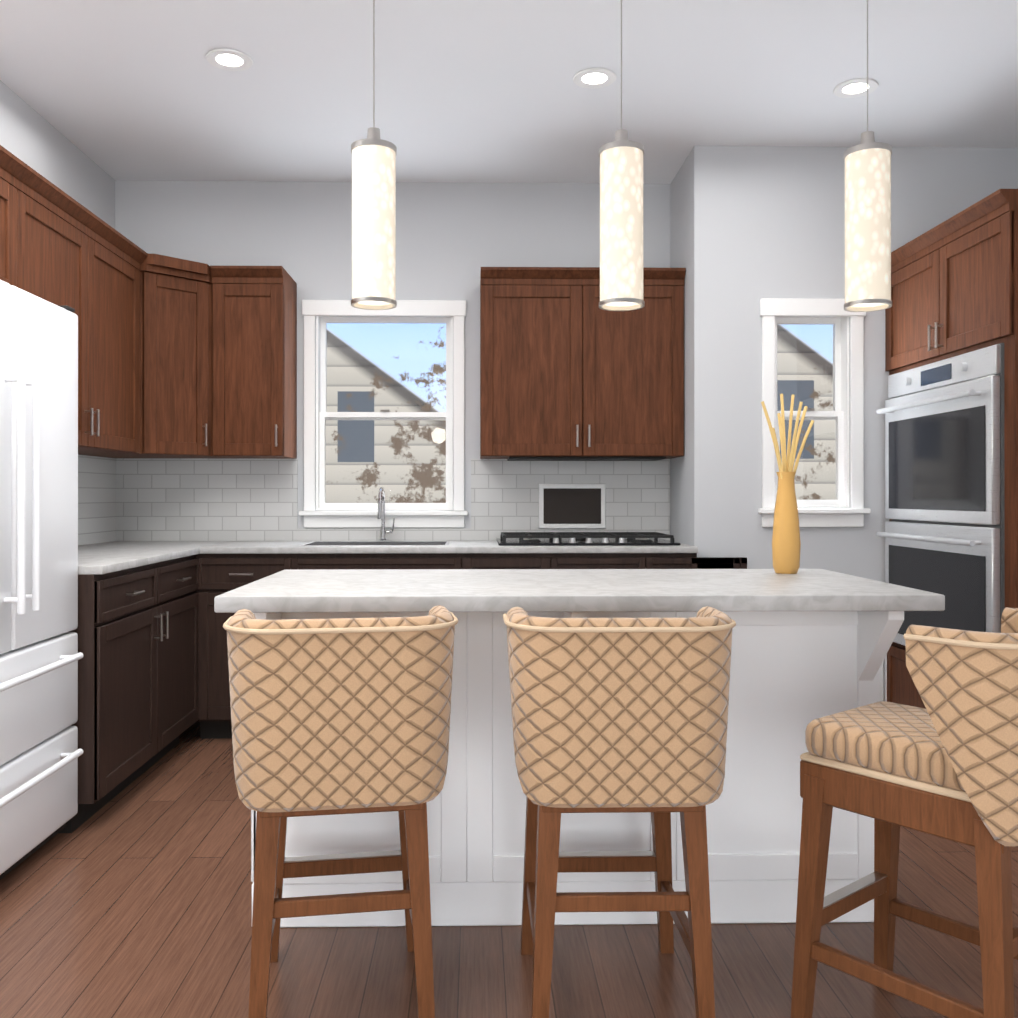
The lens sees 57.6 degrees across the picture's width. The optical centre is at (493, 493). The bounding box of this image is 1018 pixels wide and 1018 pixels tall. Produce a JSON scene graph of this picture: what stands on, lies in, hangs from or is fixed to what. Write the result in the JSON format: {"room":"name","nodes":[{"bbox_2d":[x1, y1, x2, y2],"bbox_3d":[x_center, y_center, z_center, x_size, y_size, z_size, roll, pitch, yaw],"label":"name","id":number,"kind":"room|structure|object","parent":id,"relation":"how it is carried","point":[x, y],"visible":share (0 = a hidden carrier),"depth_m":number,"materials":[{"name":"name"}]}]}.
{"room":"kitchen","nodes":[
{"label":"kitchen","id":0,"kind":"room"},
{"bbox_2d":[0,80,114,228],"bbox_3d":[-2.028,-0.259,1.153,0.150,2.850,7.900,0,0,-1],"label":"wall","id":1,"kind":"structure","parent":0,"point":[31,137],"depth_m":4.23,"materials":[{"name":"grey paint"}]},
{"bbox_2d":[0,161,23,289],"bbox_3d":[-1.804,-0.871,2.710,0.350,0.420,0.942,0,0,-1],"label":"upper cabinet","id":2,"kind":"object","parent":1,"relation":"attached to","point":[11,183],"depth_m":3.14,"materials":[{"name":"brown wood"}]},
{"bbox_2d":[24,177,142,452],"bbox_3d":[-1.824,-0.635,3.762,0.350,0.890,1.164,0,0,-1],"label":"upper cabinet","id":3,"kind":"object","parent":1,"relation":"attached to","point":[58,246],"depth_m":3.84,"materials":[{"name":"brown wood"}]},
{"bbox_2d":[115,180,669,527],"bbox_3d":[0.257,-0.253,5.073,4.570,2.850,0.150,0,0,-1],"label":"wall","id":4,"kind":"structure","parent":0,"point":[452,239],"depth_m":4.99,"materials":[{"name":"grey paint"}]},
{"bbox_2d":[78,254,229,458],"bbox_3d":[-1.713,-0.658,4.653,0.608,0.940,0.608,0,0,-1],"label":"upper cabinet","id":5,"kind":"object","parent":4,"relation":"attached to","point":[175,357],"visible":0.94,"depth_m":4.48,"materials":[{"name":"brown wood"}]},
{"bbox_2d":[210,266,296,458],"bbox_3d":[-1.230,-0.658,4.773,0.354,0.940,0.385,0,0,-1],"label":"upper cabinet","id":6,"kind":"object","parent":4,"relation":"attached to","point":[254,362],"visible":1,"depth_m":4.62,"materials":[{"name":"brown wood"}]},
{"bbox_2d":[299,300,467,527],"bbox_3d":[-0.588,-0.427,5.026,0.900,1.220,0.192,0,0,-1],"label":"window","id":7,"kind":"structure","parent":4,"relation":"in","point":[451,314],"depth_m":4.97,"materials":[{"name":"white wood"}]},
{"bbox_2d":[539,484,605,527],"bbox_3d":[0.423,0.067,4.981,0.360,0.240,0.014,0,0,-1],"label":"framed picture","id":8,"kind":"object","parent":4,"relation":"attached to","point":[572,505],"visible":1,"depth_m":4.97,"materials":[{"name":"white"}]},
{"bbox_2d":[480,267,685,460],"bbox_3d":[0.445,-0.652,4.806,1.026,0.952,0.385,0,0,-1],"label":"upper cabinet","id":9,"kind":"object","parent":4,"relation":"attached to","point":[570,370],"visible":0.98,"depth_m":4.65,"materials":[{"name":"wood"},{"name":"brushed nickel"}]},
{"bbox_2d":[0,721,1017,1017],"bbox_3d":[0.331,1.226,1.196,4.870,0.120,7.900,0,0,-1],"label":"floor","id":10,"kind":"structure","parent":0,"point":[132,899],"depth_m":2.38,"materials":[{"name":"brown wood"}]},
{"bbox_2d":[0,280,83,879],"bbox_3d":[-1.655,0.268,2.720,0.596,1.802,0.910,0,0,-1],"label":"refrigerator","id":11,"kind":"object","parent":10,"relation":"on","point":[40,751],"visible":1,"depth_m":2.85,"materials":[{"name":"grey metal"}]},
{"bbox_2d":[59,551,206,832],"bbox_3d":[-1.664,0.730,3.764,0.672,0.880,1.162,0,0,-1],"label":"base cabinet","id":12,"kind":"object","parent":10,"relation":"on","point":[141,631],"depth_m":3.56,"materials":[{"name":"black wood"}]},
{"bbox_2d":[78,539,226,574],"bbox_3d":[-1.686,0.266,4.070,0.640,0.030,1.772,0,0,-1],"label":"countertop","id":13,"kind":"structure","parent":12,"relation":"on","point":[116,554],"depth_m":4.01,"materials":[{"name":"white stone"}]},
{"bbox_2d":[199,539,697,550],"bbox_3d":[-0.213,0.267,4.664,2.347,0.030,0.641,0,0,-1],"label":"countertop","id":14,"kind":"structure","parent":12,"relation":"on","point":[232,544],"depth_m":4.40,"materials":[{"name":"white stone"}]},
{"bbox_2d":[377,487,394,540],"bbox_3d":[-0.566,0.108,4.834,0.092,0.286,0.192,0,0,-1],"label":"faucet","id":15,"kind":"object","parent":14,"relation":"on","point":[381,507],"visible":1,"depth_m":4.89,"materials":[{"name":"silver metal"}]},
{"bbox_2d":[496,532,680,545],"bbox_3d":[0.459,0.228,4.707,0.880,0.046,0.500,0,0,-1],"label":"cooktop","id":16,"kind":"object","parent":14,"relation":"in","point":[576,538],"visible":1,"depth_m":4.51,"materials":[{"name":"black metal"}]},
{"bbox_2d":[207,551,306,738],"bbox_3d":[-1.150,0.732,4.629,0.512,0.880,0.673,0,0,-1],"label":"base cabinet","id":17,"kind":"object","parent":10,"relation":"on","point":[227,571],"depth_m":4.34,"materials":[{"name":"black wood"}]},
{"bbox_2d":[223,605,457,1017],"bbox_3d":[-0.344,0.712,2.113,0.496,0.912,0.510,0,0,-9],"label":"stool","id":18,"kind":"object","parent":10,"relation":"on","point":[334,716],"visible":1,"depth_m":1.89,"materials":[{"name":"fabric"}]},
{"bbox_2d":[307,551,462,569],"bbox_3d":[-0.588,0.732,4.661,0.862,0.880,0.631,0,0,-1],"label":"base cabinet","id":19,"kind":"object","parent":10,"relation":"on","point":[316,560],"depth_m":4.35,"materials":[{"name":"black wood"}]},
{"bbox_2d":[463,551,566,568],"bbox_3d":[0.053,0.732,4.673,0.544,0.880,0.631,0,0,-1],"label":"base cabinet","id":20,"kind":"object","parent":10,"relation":"on","point":[471,559],"depth_m":4.36,"materials":[{"name":"black wood"}]},
{"bbox_2d":[251,613,903,927],"bbox_3d":[0.207,0.728,2.697,1.732,0.880,0.764,0,0,-1],"label":"kitchen island","id":21,"kind":"object","parent":10,"relation":"on","point":[808,645],"depth_m":2.51,"materials":[{"name":"white paint"}]},
{"bbox_2d":[214,569,944,612],"bbox_3d":[0.208,0.268,2.651,1.780,0.040,0.810,0,0,-1],"label":"island countertop","id":22,"kind":"structure","parent":21,"relation":"on","point":[321,590],"depth_m":2.34,"materials":[{"name":"white stone"}]},
{"bbox_2d":[761,394,813,573],"bbox_3d":[0.917,-0.034,2.914,0.174,0.563,0.157,0,0,-1],"label":"vase","id":23,"kind":"object","parent":22,"relation":"on","point":[786,545],"visible":1,"depth_m":2.87,"materials":[{"name":"yellow ceramic"}]},
{"bbox_2d":[567,551,662,568],"bbox_3d":[0.519,0.732,4.682,0.512,0.880,0.631,0,0,-1],"label":"base cabinet","id":24,"kind":"object","parent":10,"relation":"on","point":[575,559],"depth_m":4.37,"materials":[{"name":"black wood"}]},
{"bbox_2d":[503,606,735,1017],"bbox_3d":[0.268,0.712,2.125,0.496,0.912,0.510,0,0,-1],"label":"stool","id":25,"kind":"object","parent":10,"relation":"on","point":[619,715],"visible":1,"depth_m":1.90,"materials":[{"name":"fabric"}]},
{"bbox_2d":[663,551,702,568],"bbox_3d":[0.805,0.732,4.688,0.309,0.880,0.631,0,0,-1],"label":"base cabinet","id":26,"kind":"object","parent":10,"relation":"on","point":[671,559],"depth_m":4.38,"materials":[{"name":"black wood"}]},
{"bbox_2d":[791,607,1017,1017],"bbox_3d":[0.965,0.711,1.963,0.496,0.912,0.510,0,0,-39],"label":"stool","id":27,"kind":"object","parent":10,"relation":"on","point":[944,764],"visible":1,"depth_m":1.83,"materials":[{"name":"fabric"}]},
{"bbox_2d":[876,189,1017,708],"bbox_3d":[2.188,0.021,3.958,0.743,2.300,1.046,0,0,-1],"label":"tall cabinet","id":28,"kind":"object","parent":10,"relation":"on","point":[950,411],"visible":0.75,"depth_m":3.79,"materials":[{"name":"brown wood"}]},
{"bbox_2d":[0,0,1017,183],"bbox_3d":[0.331,-1.744,1.201,4.870,0.120,7.900,0,0,-1],"label":"ceiling","id":29,"kind":"structure","parent":0,"point":[478,91],"depth_m":3.76,"materials":[{"name":"white paint"}]},
{"bbox_2d":[206,48,252,70],"bbox_3d":[-1.020,-1.675,3.575,0.176,0.008,0.176,0,0,-1],"label":"recessed light","id":30,"kind":"object","parent":29,"relation":"in","point":[229,59],"visible":0.98,"depth_m":3.57,"materials":[{"name":"white"}]},
{"bbox_2d":[351,0,396,309],"bbox_3d":[-0.348,-1.111,2.687,0.132,1.130,0.132,0,0,-1],"label":"pendant light","id":31,"kind":"object","parent":29,"relation":"hanging from","point":[374,154],"visible":1,"depth_m":2.63,"materials":[{"name":"white glass"}]},
{"bbox_2d":[573,68,616,88],"bbox_3d":[0.407,-1.675,3.733,0.176,0.008,0.176,0,0,-1],"label":"recessed light","id":32,"kind":"object","parent":29,"relation":"in","point":[592,78],"visible":1,"depth_m":3.73,"materials":[{"name":"white"}]},
{"bbox_2d":[599,0,643,310],"bbox_3d":[0.373,-1.111,2.701,0.132,1.130,0.132,0,0,-1],"label":"pendant light","id":33,"kind":"object","parent":29,"relation":"hanging from","point":[621,222],"visible":1,"depth_m":2.65,"materials":[{"name":"white glass"}]},
{"bbox_2d":[833,78,878,97],"bbox_3d":[1.496,-1.675,3.824,0.176,0.008,0.176,0,0,-1],"label":"recessed light","id":34,"kind":"object","parent":29,"relation":"in","point":[853,88],"visible":0.98,"depth_m":3.82,"materials":[{"name":"white"}]},
{"bbox_2d":[844,0,891,311],"bbox_3d":[1.097,-1.111,2.715,0.132,1.130,0.132,0,0,-1],"label":"pendant light","id":35,"kind":"object","parent":29,"relation":"hanging from","point":[867,159],"visible":1,"depth_m":2.66,"materials":[{"name":"white glass"}]},
{"bbox_2d":[670,146,1017,581],"bbox_3d":[1.755,-0.253,4.746,1.586,2.850,0.562,0,0,-1],"label":"wall","id":36,"kind":"structure","parent":0,"point":[751,227],"depth_m":4.47,"materials":[{"name":"grey paint"}]},
{"bbox_2d":[758,298,870,526],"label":"window","id":37,"kind":"structure","parent":36,"relation":"in","point":[844,509],"depth_m":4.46,"materials":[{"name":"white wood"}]},
{"label":"outside","id":38,"kind":"structure","parent":0,"visible":0},
{"bbox_2d":[326,323,445,502],"bbox_3d":[-0.592,-0.392,5.237,1.140,1.770,0.010,0,0,-1],"label":"window","id":39,"kind":"structure","parent":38,"point":[439,469],"depth_m":5.23,"materials":[{"name":"clear glass"}]}
]}

